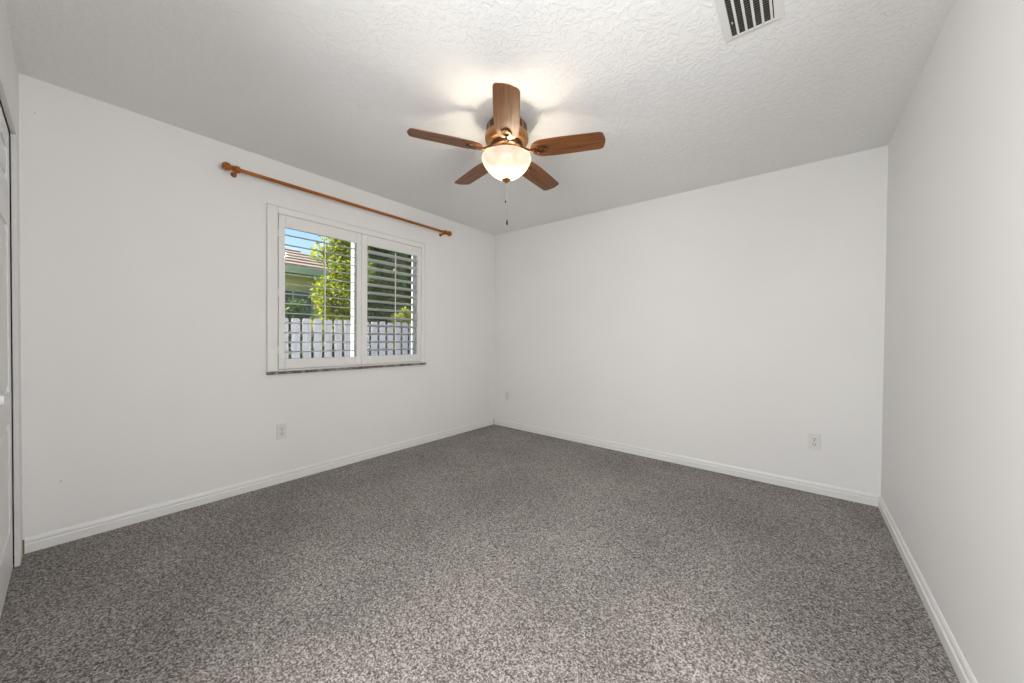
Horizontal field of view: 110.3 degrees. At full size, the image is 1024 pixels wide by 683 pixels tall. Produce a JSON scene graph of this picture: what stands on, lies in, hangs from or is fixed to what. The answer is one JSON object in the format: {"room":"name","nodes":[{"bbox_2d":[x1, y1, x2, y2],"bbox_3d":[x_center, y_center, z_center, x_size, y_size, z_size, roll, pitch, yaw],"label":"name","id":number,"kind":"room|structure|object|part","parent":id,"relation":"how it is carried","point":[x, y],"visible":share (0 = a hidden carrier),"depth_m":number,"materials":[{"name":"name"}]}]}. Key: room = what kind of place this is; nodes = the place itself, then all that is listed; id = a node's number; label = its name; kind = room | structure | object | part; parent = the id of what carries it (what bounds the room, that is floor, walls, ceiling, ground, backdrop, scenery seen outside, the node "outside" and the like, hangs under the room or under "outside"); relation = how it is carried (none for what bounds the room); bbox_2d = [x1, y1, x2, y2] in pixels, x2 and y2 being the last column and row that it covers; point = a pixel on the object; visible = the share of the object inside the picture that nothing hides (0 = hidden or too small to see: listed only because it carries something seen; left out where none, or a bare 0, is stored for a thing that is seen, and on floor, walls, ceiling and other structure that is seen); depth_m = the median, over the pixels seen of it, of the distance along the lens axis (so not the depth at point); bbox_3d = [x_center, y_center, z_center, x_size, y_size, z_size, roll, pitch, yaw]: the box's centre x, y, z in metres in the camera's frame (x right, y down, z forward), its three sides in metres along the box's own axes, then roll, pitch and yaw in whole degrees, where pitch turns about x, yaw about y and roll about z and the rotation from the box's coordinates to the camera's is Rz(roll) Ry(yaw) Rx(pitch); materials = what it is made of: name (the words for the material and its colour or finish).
{"room":"empty bedroom","nodes":[
{"label":"empty bedroom","id":0,"kind":"room"},
{"bbox_2d":[0,0,22,566],"bbox_3d":[-1.369,-0.131,0.451,3.584,2.590,0.700,1,1,39],"label":"wall","id":1,"kind":"structure","parent":0,"point":[9,75],"depth_m":1.71,"materials":[{"name":"paint"}]},
{"bbox_2d":[0,105,12,617],"bbox_3d":[-1.732,0.060,1.179,1.600,2.046,0.069,1,1,39],"label":"door","id":2,"kind":"structure","parent":1,"relation":"in","point":[6,528],"depth_m":1.54,"materials":[{"name":"paint"}]},
{"bbox_3d":[-1.712,0.197,1.183,0.038,0.038,0.039,1,1,39],"label":"knob","id":3,"kind":"part","parent":2,"relation":"part of","materials":[{"name":"silver metal"}]},
{"bbox_2d":[0,73,494,555],"bbox_3d":[-1.409,-0.117,3.254,0.120,2.490,3.851,1,1,39],"label":"wall","id":4,"kind":"structure","parent":0,"point":[145,382],"depth_m":2.26,"materials":[{"name":"paint"}]},
{"bbox_2d":[24,418,493,553],"bbox_3d":[-1.369,1.040,3.224,0.014,0.078,3.591,1,1,39],"label":"baseboard","id":5,"kind":"structure","parent":4,"relation":"attached to","point":[67,534],"depth_m":2.40,"materials":[{"name":"paint"}]},
{"bbox_2d":[276,423,286,439],"bbox_3d":[-1.763,0.688,2.732,0.008,0.116,0.072,1,1,39],"label":"wall outlet","id":6,"kind":"object","parent":4,"relation":"attached to","point":[281,429],"visible":1,"depth_m":2.73,"materials":[{"name":"plastic"}]},
{"bbox_2d":[222,162,451,236],"bbox_3d":[-1.317,-1.173,3.157,0.112,0.058,1.998,1,1,39],"label":"curtain rod","id":7,"kind":"object","parent":4,"relation":"attached to","point":[226,166],"visible":1,"depth_m":2.81,"materials":[{"name":"brown wood"}]},
{"bbox_2d":[266,363,425,374],"bbox_3d":[-1.390,0.234,3.221,0.092,0.020,1.436,1,1,39],"label":"trim","id":8,"kind":"structure","parent":4,"relation":"attached to","point":[409,364],"depth_m":3.03,"materials":[{"name":"stone"}]},
{"bbox_2d":[278,243,416,369],"bbox_3d":[-1.443,-0.375,3.267,0.124,1.195,1.320,1,1,39],"label":"window","id":9,"kind":"structure","parent":4,"relation":"in","point":[353,245],"depth_m":3.29,"materials":[{"name":"white plastic"}]},
{"bbox_2d":[266,202,425,371],"bbox_3d":[-1.367,-0.401,3.192,0.075,1.251,1.425,1,1,39],"label":"plantation shutters","id":10,"kind":"object","parent":9,"relation":"attached to","point":[278,218],"visible":1,"depth_m":3.06,"materials":[{"name":"paint"}]},
{"bbox_3d":[-1.567,-0.378,2.953,0.028,1.172,0.653,1,1,39],"label":"panel","id":11,"kind":"part","parent":10,"relation":"part of","materials":[{"name":"paint"}]},
{"bbox_3d":[-1.537,-0.368,2.930,0.010,0.942,0.008,1,1,39],"label":"tilt rod","id":12,"kind":"part","parent":10,"relation":"part of","materials":[{"name":"paint"}]},
{"bbox_3d":[-1.158,-0.380,3.460,0.028,1.172,0.645,1,1,39],"label":"panel","id":13,"kind":"part","parent":10,"relation":"part of","materials":[{"name":"paint"}]},
{"bbox_3d":[-1.125,-0.382,3.441,0.010,0.942,0.008,1,1,39],"label":"tilt rod","id":14,"kind":"part","parent":10,"relation":"part of","materials":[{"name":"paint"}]},
{"bbox_2d":[4,0,953,234],"bbox_3d":[0.020,-1.385,2.093,3.764,0.100,3.851,1,1,39],"label":"ceiling","id":15,"kind":"structure","parent":0,"point":[334,90],"depth_m":1.82,"materials":[{"name":"white paint"}]},
{"bbox_2d":[407,83,604,224],"bbox_3d":[-0.018,-1.020,2.185,1.105,0.633,1.078,1,1,39],"label":"ceiling fan","id":16,"kind":"object","parent":15,"relation":"hanging from","point":[506,157],"visible":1,"depth_m":2.05,"materials":[{"name":"brown wood"}]},
{"bbox_3d":[-0.376,-1.150,2.032,0.427,0.006,0.139,2,11,-19],"label":"blade","id":17,"kind":"part","parent":16,"relation":"part of","materials":[{"name":"brown wood"}]},
{"bbox_3d":[-0.250,-1.147,2.440,0.139,0.006,0.427,-12,8,-36],"label":"blade","id":18,"kind":"part","parent":16,"relation":"part of","materials":[{"name":"brown wood"}]},
{"bbox_3d":[-0.028,-1.137,1.786,0.139,0.006,0.427,13,0,-1],"label":"blade","id":19,"kind":"part","parent":16,"relation":"part of","materials":[{"name":"brown wood"}]},
{"bbox_2d":[486,119,526,130],"bbox_3d":[-0.031,-1.266,2.147,0.245,0.038,0.246,1,1,39],"label":"vent grille","id":20,"kind":"object","parent":16,"relation":"attached to","point":[490,124],"depth_m":2.07,"materials":[{"name":"black"}]},
{"bbox_3d":[-0.033,-1.044,2.150,0.298,0.130,0.298,1,1,39],"label":"lamp shade","id":21,"kind":"part","parent":16,"relation":"part of","materials":[{"name":"white glass"}]},
{"bbox_3d":[0.177,-1.132,2.446,0.139,0.006,0.427,-11,-7,35],"label":"blade","id":22,"kind":"part","parent":16,"relation":"part of","materials":[{"name":"brown wood"}]},
{"bbox_3d":[0.315,-1.125,2.041,0.427,0.006,0.139,2,-11,17],"label":"blade","id":23,"kind":"part","parent":16,"relation":"part of","materials":[{"name":"brown wood"}]},
{"bbox_2d":[715,0,784,42],"bbox_3d":[0.910,-1.311,1.368,0.208,0.013,0.371,1,1,39],"label":"ceiling vent","id":24,"kind":"object","parent":15,"relation":"in","point":[738,18],"visible":1,"depth_m":1.43,"materials":[{"name":"metal"}]},
{"bbox_2d":[0,424,959,682],"bbox_3d":[-0.077,1.144,0.913,4.970,0.050,5.631,1,1,39],"label":"floor","id":25,"kind":"structure","parent":0,"point":[493,553],"depth_m":1.64,"materials":[{"name":"carpet"}]},
{"bbox_2d":[494,145,887,494],"bbox_3d":[1.181,-0.098,3.561,3.524,2.490,0.120,1,1,39],"label":"wall","id":26,"kind":"structure","parent":0,"point":[732,323],"depth_m":3.03,"materials":[{"name":"paint"}]},
{"bbox_2d":[505,391,509,399],"bbox_3d":[-0.060,0.680,4.484,0.072,0.116,0.008,1,1,39],"label":"wall outlet","id":27,"kind":"object","parent":26,"relation":"attached to","point":[507,393],"visible":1,"depth_m":4.48,"materials":[{"name":"plastic"}]},
{"bbox_2d":[494,418,880,506],"bbox_3d":[1.129,1.058,3.522,3.522,0.078,0.014,1,1,39],"label":"baseboard","id":28,"kind":"structure","parent":26,"relation":"attached to","point":[808,486],"depth_m":3.04,"materials":[{"name":"paint"}]},
{"bbox_2d":[808,433,820,449],"bbox_3d":[2.232,0.739,2.633,0.072,0.116,0.008,1,1,39],"label":"wall outlet","id":29,"kind":"object","parent":26,"relation":"attached to","point":[814,440],"visible":1,"depth_m":2.63,"materials":[{"name":"plastic"}]},
{"bbox_2d":[881,0,1023,682],"bbox_3d":[1.426,-0.063,0.965,0.120,2.490,3.851,1,1,39],"label":"wall","id":30,"kind":"structure","parent":0,"point":[952,465],"depth_m":1.24,"materials":[{"name":"paint"}]},
{"bbox_2d":[878,496,977,682],"bbox_3d":[1.818,1.089,1.584,0.014,0.078,2.137,1,1,39],"label":"baseboard","id":31,"kind":"structure","parent":30,"relation":"attached to","point":[964,673],"depth_m":1.45,"materials":[{"name":"paint"}]},
{"label":"outside","id":32,"kind":"structure","parent":0,"visible":0},
{"bbox_3d":[-9.199,1.181,17.516,29.879,0.099,44.000,1,1,39],"label":"ground","id":33,"kind":"structure","parent":32,"visible":0},
{"bbox_2d":[285,297,309,353],"bbox_3d":[-4.024,0.270,6.276,0.621,2.137,0.809,1,1,39],"label":"shrub","id":34,"kind":"object","parent":33,"relation":"on","point":[292,308],"visible":0.12,"depth_m":6.29,"materials":[{"name":"green plant"}]},
{"bbox_2d":[285,248,347,352],"bbox_3d":[-9.919,-0.978,7.802,7.100,4.447,11.200,1,1,39],"label":"house","id":35,"kind":"structure","parent":33,"relation":"on","point":[289,279],"depth_m":8.81,"materials":[{"name":"green paint"}]},
{"bbox_3d":[-5.371,-0.730,8.694,0.013,0.990,0.880,1,1,39],"label":"pane","id":36,"kind":"part","parent":35,"relation":"part of","materials":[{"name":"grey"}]},
{"bbox_2d":[307,236,373,349],"bbox_3d":[-3.462,-0.942,7.368,1.243,4.543,1.323,1,1,39],"label":"leafy tree","id":37,"kind":"object","parent":33,"relation":"on","point":[335,249],"visible":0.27,"depth_m":7.13,"materials":[{"name":"green plant"}]},
{"bbox_2d":[285,318,410,358],"bbox_3d":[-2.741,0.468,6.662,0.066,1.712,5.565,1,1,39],"label":"picket fence","id":38,"kind":"object","parent":33,"relation":"on","point":[295,337],"visible":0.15,"depth_m":6.21,"materials":[{"name":"white wood"}]},
{"bbox_2d":[367,246,411,351],"bbox_3d":[-3.338,-1.262,9.414,1.092,5.133,2.303,1,1,43],"label":"leafy tree","id":39,"kind":"object","parent":33,"relation":"on","point":[376,257],"visible":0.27,"depth_m":9.19,"materials":[{"name":"green plant"}]},
{"bbox_2d":[385,306,410,348],"bbox_3d":[-2.416,0.273,7.976,0.510,2.116,1.062,1,1,34],"label":"shrub","id":40,"kind":"object","parent":33,"relation":"on","point":[404,315],"visible":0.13,"depth_m":7.83,"materials":[{"name":"green plant"}]}
]}

